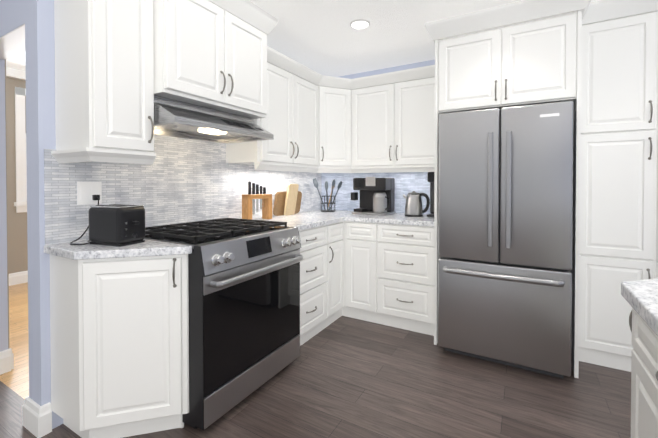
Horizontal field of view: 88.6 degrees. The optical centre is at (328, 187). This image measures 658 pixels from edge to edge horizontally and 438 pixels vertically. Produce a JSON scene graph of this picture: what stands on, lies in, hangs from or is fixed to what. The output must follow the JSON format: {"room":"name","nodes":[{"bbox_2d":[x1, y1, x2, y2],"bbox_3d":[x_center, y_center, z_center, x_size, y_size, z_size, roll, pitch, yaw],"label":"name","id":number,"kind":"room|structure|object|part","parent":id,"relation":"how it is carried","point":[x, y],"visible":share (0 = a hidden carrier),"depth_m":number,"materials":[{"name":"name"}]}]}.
{"room":"kitchen","nodes":[
{"label":"kitchen","id":0,"kind":"room"},
{"bbox_2d":[0,0,24,351],"bbox_3d":[-2.857,-0.105,2.549,3.160,2.600,0.140,0,1,30],"label":"wall","id":1,"kind":"structure","parent":0,"point":[12,15],"depth_m":2.18,"materials":[{"name":"blue"}]},
{"bbox_2d":[0,24,24,59],"bbox_3d":[-1.811,-0.824,1.937,0.744,0.006,0.136,0,1,30],"label":"trim","id":2,"kind":"structure","parent":1,"relation":"attached to","point":[12,43],"depth_m":1.92,"materials":[{"name":"white wood"}]},
{"bbox_2d":[0,282,28,398],"bbox_3d":[-2.279,1.210,3.708,3.300,0.060,2.555,0,1,30],"label":"floor","id":3,"kind":"structure","parent":0,"point":[16,379],"depth_m":2.63,"materials":[{"name":"beige wood"}]},
{"bbox_2d":[5,50,24,348],"bbox_3d":[-2.821,-0.106,2.612,3.159,2.600,0.006,0,1,30],"label":"wall","id":4,"kind":"structure","parent":0,"point":[7,200],"depth_m":2.16,"materials":[{"name":"beige paint"}]},
{"bbox_2d":[0,348,13,371],"bbox_3d":[-3.115,1.121,2.815,2.403,0.142,0.018,0,1,30],"label":"baseboard","id":5,"kind":"structure","parent":4,"relation":"attached to","point":[6,356],"depth_m":2.19,"materials":[{"name":"white wood"}]},
{"bbox_2d":[6,51,25,71],"bbox_3d":[-2.227,-1.471,3.764,3.300,0.100,2.625,0,1,30],"label":"ceiling","id":6,"kind":"structure","parent":0,"point":[16,62],"depth_m":3.84,"materials":[{"name":"white paint"}]},
{"bbox_2d":[6,77,27,273],"bbox_3d":[-4.309,-0.115,3.334,0.140,2.600,5.200,0,1,30],"label":"wall","id":7,"kind":"structure","parent":0,"point":[17,245],"depth_m":4.07,"materials":[{"name":"beige paint"}]},
{"bbox_2d":[6,68,25,80],"bbox_3d":[-3.538,-1.372,4.444,0.070,0.110,2.475,0,1,30],"label":"crown molding","id":8,"kind":"structure","parent":7,"relation":"attached to","point":[15,74],"depth_m":4.05,"materials":[{"name":"white wood"}]},
{"bbox_2d":[9,271,27,285],"bbox_3d":[-3.561,1.099,4.489,0.018,0.142,2.475,0,1,30],"label":"baseboard","id":9,"kind":"structure","parent":7,"relation":"attached to","point":[19,277],"depth_m":4.10,"materials":[{"name":"white"}]},
{"bbox_2d":[14,87,26,212],"bbox_3d":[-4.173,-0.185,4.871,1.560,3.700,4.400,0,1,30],"label":"window unit","id":10,"kind":"structure","parent":7,"relation":"in","point":[20,203],"depth_m":4.11,"materials":[{"name":"white wood"}]},
{"bbox_2d":[25,97,25,130],"bbox_3d":[-3.543,-0.906,4.614,0.013,0.448,0.996,0,1,30],"label":"blind","id":11,"kind":"object","parent":10,"relation":"attached to","point":[25,97],"depth_m":4.20,"materials":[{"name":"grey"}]},
{"bbox_2d":[25,0,62,428],"bbox_3d":[-0.807,-0.108,2.801,0.140,2.600,2.625,0,1,30],"label":"wall","id":12,"kind":"structure","parent":0,"point":[40,73],"depth_m":1.66,"materials":[{"name":"blue"}]},
{"bbox_2d":[77,182,101,204],"bbox_3d":[-1.283,0.029,1.810,0.008,0.122,0.118,0,1,30],"label":"electrical outlet plate","id":13,"kind":"object","parent":12,"relation":"attached to","point":[86,191],"visible":1,"depth_m":1.80,"materials":[{"name":"white plastic"}]},
{"bbox_2d":[51,0,155,159],"bbox_3d":[-1.139,-0.696,1.726,0.348,1.034,0.306,0,1,30],"label":"upper cabinet","id":14,"kind":"object","parent":12,"relation":"attached to","point":[119,64],"depth_m":1.61,"materials":[{"name":"white wood"}]},
{"bbox_2d":[155,0,270,119],"bbox_3d":[-0.826,-0.859,2.183,0.431,0.719,0.803,0,1,30],"label":"upper cabinet","id":15,"kind":"object","parent":12,"relation":"attached to","point":[213,54],"depth_m":2.02,"materials":[{"name":"white wood"}]},
{"bbox_2d":[154,95,273,143],"bbox_3d":[-0.800,-0.417,2.165,0.496,0.163,0.778,0,1,30],"label":"range hood","id":16,"kind":"object","parent":15,"relation":"attached to","point":[177,118],"visible":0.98,"depth_m":2.07,"materials":[{"name":"silver metal"}]},
{"bbox_3d":[-0.724,-0.351,2.101,0.100,0.025,0.150,0,1,30],"label":"lamp bulb","id":17,"kind":"part","parent":16,"relation":"part of","materials":[{"name":"white glass"}]},
{"bbox_3d":[-0.647,-0.805,2.082,0.020,0.572,0.787,0,1,30],"label":"overhood door","id":18,"kind":"part","parent":15,"relation":"part of","materials":[{"name":"white wood"}]},
{"bbox_3d":[-0.623,-0.639,2.070,0.039,0.142,0.078,0,1,30],"label":"overhood handle","id":19,"kind":"part","parent":15,"relation":"part of","materials":[{"name":"grey metal"}]},
{"bbox_2d":[226,48,318,167],"bbox_3d":[-0.452,-0.619,2.918,0.348,0.850,0.837,0,1,30],"label":"upper cabinet","id":20,"kind":"object","parent":12,"relation":"attached to","point":[294,122],"depth_m":2.77,"materials":[{"name":"white wood"}]},
{"bbox_2d":[339,77,350,167],"bbox_3d":[0.059,-0.628,3.262,0.219,0.842,0.271,0,1,30],"label":"upper cabinet","id":21,"kind":"object","parent":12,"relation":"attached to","point":[344,83],"depth_m":3.29,"materials":[{"name":"white wood"}]},
{"bbox_3d":[0.059,-0.582,3.263,0.218,0.749,0.271,0,1,30],"label":"corner door","id":22,"kind":"part","parent":21,"relation":"part of","materials":[{"name":"white wood"}]},
{"bbox_2d":[0,316,630,437],"bbox_3d":[-1.276,1.237,1.603,7.140,0.060,5.200,0,1,30],"label":"floor","id":23,"kind":"structure","parent":0,"point":[344,377],"depth_m":1.92,"materials":[{"name":"wood"}]},
{"bbox_2d":[49,254,188,437],"bbox_3d":[-1.035,0.763,1.664,0.608,0.886,0.332,0,1,30],"label":"base cabinet","id":24,"kind":"object","parent":23,"relation":"on","point":[119,333],"depth_m":1.58,"materials":[{"name":"white wood"}]},
{"bbox_2d":[44,238,191,269],"bbox_3d":[-1.028,0.301,1.640,0.638,0.037,0.357,0,1,30],"label":"countertop","id":25,"kind":"structure","parent":24,"relation":"on","point":[139,254],"depth_m":1.57,"materials":[{"name":"white stone"}]},
{"bbox_2d":[70,195,144,246],"bbox_3d":[-1.128,0.161,1.708,0.374,0.240,0.241,0,1,30],"label":"toaster","id":26,"kind":"object","parent":25,"relation":"on","point":[119,225],"visible":1,"depth_m":1.64,"materials":[{"name":"black plastic"}]},
{"bbox_3d":[-1.237,0.160,1.732,0.161,0.239,0.173,0,1,30],"label":"cord","id":27,"kind":"part","parent":26,"relation":"part of","materials":[{"name":"black plastic"}]},
{"bbox_3d":[-0.911,0.717,1.580,0.302,0.757,0.302,0,1,30],"label":"cab door","id":28,"kind":"part","parent":24,"relation":"part of","materials":[{"name":"white wood"}]},
{"bbox_3d":[-0.733,0.407,1.596,0.033,0.142,0.033,0,1,30],"label":"cab handle","id":29,"kind":"part","parent":24,"relation":"part of","materials":[{"name":"grey metal"}]},
{"bbox_2d":[144,218,302,429],"bbox_3d":[-0.672,0.721,2.116,0.765,0.960,0.807,0,1,30],"label":"stove","id":30,"kind":"object","parent":23,"relation":"on","point":[244,303],"visible":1,"depth_m":1.83,"materials":[{"name":"black metal"}]},
{"bbox_3d":[-0.691,0.331,2.121,0.686,0.116,0.767,0,1,30],"label":"cooktop glass","id":31,"kind":"part","parent":30,"relation":"part of","materials":[{"name":"black"}]},
{"bbox_3d":[-0.425,0.758,1.974,0.060,0.490,0.798,0,1,30],"label":"door glass","id":32,"kind":"part","parent":30,"relation":"part of","materials":[{"name":"black glass"}]},
{"bbox_3d":[-0.380,0.357,1.951,0.050,0.060,0.722,0,1,30],"label":"knob","id":33,"kind":"part","parent":30,"relation":"part of","materials":[{"name":"silver metal"}]},
{"bbox_3d":[-0.368,0.466,1.937,0.063,0.030,0.731,0,1,30],"label":"handle","id":34,"kind":"part","parent":30,"relation":"part of","materials":[{"name":"silver metal"}]},
{"bbox_2d":[299,234,331,345],"bbox_3d":[-0.409,0.750,2.729,0.628,0.886,0.512,0,1,30],"label":"base cabinet","id":35,"kind":"object","parent":23,"relation":"on","point":[316,249],"depth_m":2.63,"materials":[{"name":"white wood"}]},
{"bbox_3d":[-0.065,0.662,2.662,0.039,0.555,0.365,0,1,30],"label":"cab handle","id":36,"kind":"part","parent":35,"relation":"part of","materials":[{"name":"grey metal"}]},
{"bbox_3d":[-0.072,0.700,2.705,0.020,0.762,0.785,0,1,30],"label":"cab door","id":37,"kind":"part","parent":35,"relation":"part of","materials":[{"name":"white wood"}]},
{"bbox_2d":[332,238,343,322],"bbox_3d":[-0.210,0.745,3.074,0.628,0.886,0.285,0,1,30],"label":"base cabinet","id":38,"kind":"object","parent":23,"relation":"on","point":[337,243],"depth_m":2.96,"materials":[{"name":"white wood"}]},
{"bbox_2d":[344,238,375,322],"bbox_3d":[0.423,0.743,3.254,0.330,0.886,0.628,0,1,30],"label":"base cabinet","id":39,"kind":"object","parent":23,"relation":"on","point":[359,253],"depth_m":2.98,"materials":[{"name":"white wood"}]},
{"bbox_2d":[376,230,433,335],"bbox_3d":[0.783,0.746,3.046,0.500,0.886,0.628,0,1,30],"label":"base cabinet","id":40,"kind":"object","parent":23,"relation":"on","point":[404,270],"depth_m":2.77,"materials":[{"name":"white wood"}]},
{"bbox_2d":[237,210,433,241],"bbox_3d":[0.173,0.285,2.923,1.438,0.037,1.440,0,1,30],"label":"countertop","id":41,"kind":"structure","parent":40,"relation":"on","point":[339,223],"depth_m":2.88,"materials":[{"name":"white stone"}]},
{"bbox_2d":[242,181,271,219],"bbox_3d":[-0.592,0.109,2.787,0.090,0.317,0.240,1,1,42],"label":"knife block","id":42,"kind":"object","parent":41,"relation":"on","point":[248,205],"visible":0.94,"depth_m":2.76,"materials":[{"name":"brown wood"}]},
{"bbox_3d":[-0.592,0.162,2.788,0.137,0.210,0.252,0,1,30],"label":"frame","id":43,"kind":"part","parent":42,"relation":"part of","materials":[{"name":"brown wood"}]},
{"bbox_2d":[273,184,301,215],"bbox_3d":[-0.368,0.114,3.235,0.118,0.299,0.400,0,1,30],"label":"cutting boards","id":44,"kind":"object","parent":41,"relation":"on","point":[288,202],"visible":1,"depth_m":3.17,"materials":[{"name":"brown wood"}]},
{"bbox_2d":[313,178,341,211],"bbox_3d":[-0.009,0.079,3.578,0.279,0.356,0.204,0,1,30],"label":"utensil holder","id":45,"kind":"object","parent":41,"relation":"on","point":[330,202],"visible":1,"depth_m":3.56,"materials":[{"name":"black metal"}]},
{"bbox_2d":[351,177,395,215],"bbox_3d":[0.438,0.077,3.359,0.402,0.365,0.280,0,1,30],"label":"coffee maker","id":46,"kind":"object","parent":41,"relation":"on","point":[377,196],"visible":1,"depth_m":3.28,"materials":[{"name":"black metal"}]},
{"bbox_3d":[0.414,0.069,3.258,0.342,0.296,0.074,0,1,30],"label":"panel","id":47,"kind":"part","parent":46,"relation":"part of","materials":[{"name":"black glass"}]},
{"bbox_3d":[0.446,0.250,3.357,0.360,0.020,0.280,0,1,30],"label":"plate","id":48,"kind":"part","parent":46,"relation":"part of","materials":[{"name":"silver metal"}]},
{"bbox_2d":[403,191,429,216],"bbox_3d":[0.803,0.148,3.115,0.252,0.230,0.166,0,1,30],"label":"kettle","id":49,"kind":"object","parent":41,"relation":"on","point":[413,206],"visible":1,"depth_m":3.06,"materials":[{"name":"silver metal"}]},
{"bbox_2d":[427,172,433,216],"bbox_3d":[0.978,0.061,3.076,0.130,0.405,0.190,0,1,30],"label":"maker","id":50,"kind":"object","parent":41,"relation":"on","point":[430,178],"visible":0.44,"depth_m":3.02,"materials":[{"name":"black plastic"}]},
{"bbox_2d":[431,183,433,212],"bbox_3d":[0.955,0.091,3.038,0.076,0.265,0.076,0,1,30],"label":"bottle","id":51,"kind":"object","parent":50,"relation":"on","point":[432,184],"depth_m":3.03,"materials":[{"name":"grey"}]},
{"bbox_3d":[0.499,0.698,2.859,0.785,0.762,0.020,0,1,30],"label":"cab door","id":52,"kind":"part","parent":40,"relation":"part of","materials":[{"name":"white wood"}]},
{"bbox_3d":[0.615,0.661,2.759,0.142,0.555,0.039,0,1,30],"label":"cab handle","id":53,"kind":"part","parent":40,"relation":"part of","materials":[{"name":"grey metal"}]},
{"bbox_2d":[438,101,572,378],"bbox_3d":[1.310,0.335,2.546,0.780,1.720,0.939,0,1,30],"label":"fridge","id":54,"kind":"object","parent":23,"relation":"on","point":[505,235],"visible":1,"depth_m":2.18,"materials":[{"name":"grey metal"}]},
{"bbox_3d":[1.096,0.114,2.173,0.708,0.949,0.084,0,1,30],"label":"handle","id":55,"kind":"part","parent":54,"relation":"part of","materials":[{"name":"silver metal"}]},
{"bbox_2d":[570,0,657,371],"bbox_3d":[2.162,-0.011,2.317,0.812,2.418,0.498,0,1,30],"label":"tall cabinet","id":56,"kind":"object","parent":23,"relation":"on","point":[596,62],"depth_m":2.19,"materials":[{"name":"white wood"}]},
{"bbox_3d":[1.675,-1.162,2.414,1.767,0.118,0.790,0,1,30],"label":"crown moulding","id":57,"kind":"part","parent":56,"relation":"part of","materials":[{"name":"white wood"}]},
{"bbox_3d":[2.044,0.003,2.109,0.800,2.180,0.020,0,1,30],"label":"pantry door","id":58,"kind":"part","parent":56,"relation":"part of","materials":[{"name":"white wood"}]},
{"bbox_3d":[2.030,0.053,2.086,0.084,1.197,0.039,0,1,30],"label":"pantry handle","id":59,"kind":"part","parent":56,"relation":"part of","materials":[{"name":"grey metal"}]},
{"bbox_2d":[621,294,657,437],"bbox_3d":[0.722,0.789,-0.365,1.117,0.886,3.395,0,1,30],"label":"kitchen island","id":60,"kind":"object","parent":23,"relation":"on","point":[644,360],"depth_m":0.94,"materials":[{"name":"white wood"}]},
{"bbox_3d":[0.997,0.439,1.095,0.033,0.142,0.033,0,1,30],"label":"angle handle","id":61,"kind":"part","parent":60,"relation":"part of","materials":[{"name":"grey metal"}]},
{"bbox_2d":[621,278,657,333],"bbox_3d":[0.733,0.325,-0.386,1.144,0.041,3.379,0,1,30],"label":"island countertop","id":62,"kind":"structure","parent":60,"relation":"on","point":[643,294],"depth_m":0.90,"materials":[{"name":"white stone"}]},
{"bbox_2d":[339,59,434,78],"bbox_3d":[0.057,-0.122,3.899,7.140,2.600,0.140,0,1,30],"label":"wall","id":63,"kind":"structure","parent":0,"point":[395,68],"depth_m":3.47,"materials":[{"name":"blue"}]},
{"bbox_2d":[307,75,366,171],"bbox_3d":[-0.005,-0.627,3.494,0.548,0.850,0.608,0,1,30],"label":"upper cabinet","id":64,"kind":"object","parent":63,"relation":"attached to","point":[328,85],"depth_m":3.23,"materials":[{"name":"white wood"}]},
{"bbox_2d":[351,65,434,167],"bbox_3d":[0.683,-0.624,3.247,0.890,0.850,0.348,0,1,30],"label":"upper cabinet","id":65,"kind":"object","parent":63,"relation":"attached to","point":[393,113],"depth_m":3.09,"materials":[{"name":"white wood"}]},
{"bbox_3d":[0.602,-0.580,3.106,0.874,0.749,0.020,0,1,30],"label":"door","id":66,"kind":"part","parent":65,"relation":"part of","materials":[{"name":"white wood"}]},
{"bbox_3d":[0.588,-0.317,3.086,0.078,0.142,0.039,0,1,30],"label":"handle","id":67,"kind":"part","parent":65,"relation":"part of","materials":[{"name":"grey metal"}]},
{"bbox_2d":[437,0,580,115],"bbox_3d":[1.364,-0.895,2.632,0.848,0.658,0.728,0,1,30],"label":"upper cabinet","id":68,"kind":"object","parent":63,"relation":"attached to","point":[535,62],"depth_m":2.28,"materials":[{"name":"white wood"}]},
{"bbox_3d":[1.173,-0.670,2.305,0.078,0.142,0.039,0,1,30],"label":"overfridge handle","id":69,"kind":"part","parent":68,"relation":"part of","materials":[{"name":"grey metal"}]},
{"bbox_3d":[1.187,-0.830,2.327,0.836,0.520,0.020,0,1,30],"label":"overfridge door","id":70,"kind":"part","parent":68,"relation":"part of","materials":[{"name":"white wood"}]},
{"bbox_2d":[250,0,597,76],"bbox_3d":[-1.242,-1.263,1.632,7.140,0.100,5.340,0,1,30],"label":"ceiling","id":71,"kind":"structure","parent":0,"point":[322,37],"depth_m":2.64,"materials":[{"name":"white paint"}]},
{"bbox_2d":[350,19,369,28],"bbox_3d":[0.232,-1.219,2.526,0.156,0.010,0.156,0,1,30],"label":"recessed light","id":72,"kind":"object","parent":71,"relation":"in","point":[357,20],"depth_m":2.51,"materials":[{"name":"white"}]},
{"bbox_3d":[0.232,-1.223,2.526,0.122,0.003,0.122,0,1,30],"label":"recessed ceiling light lens","id":73,"kind":"part","parent":72,"relation":"part of","materials":[{"name":"white plastic"}]}
]}

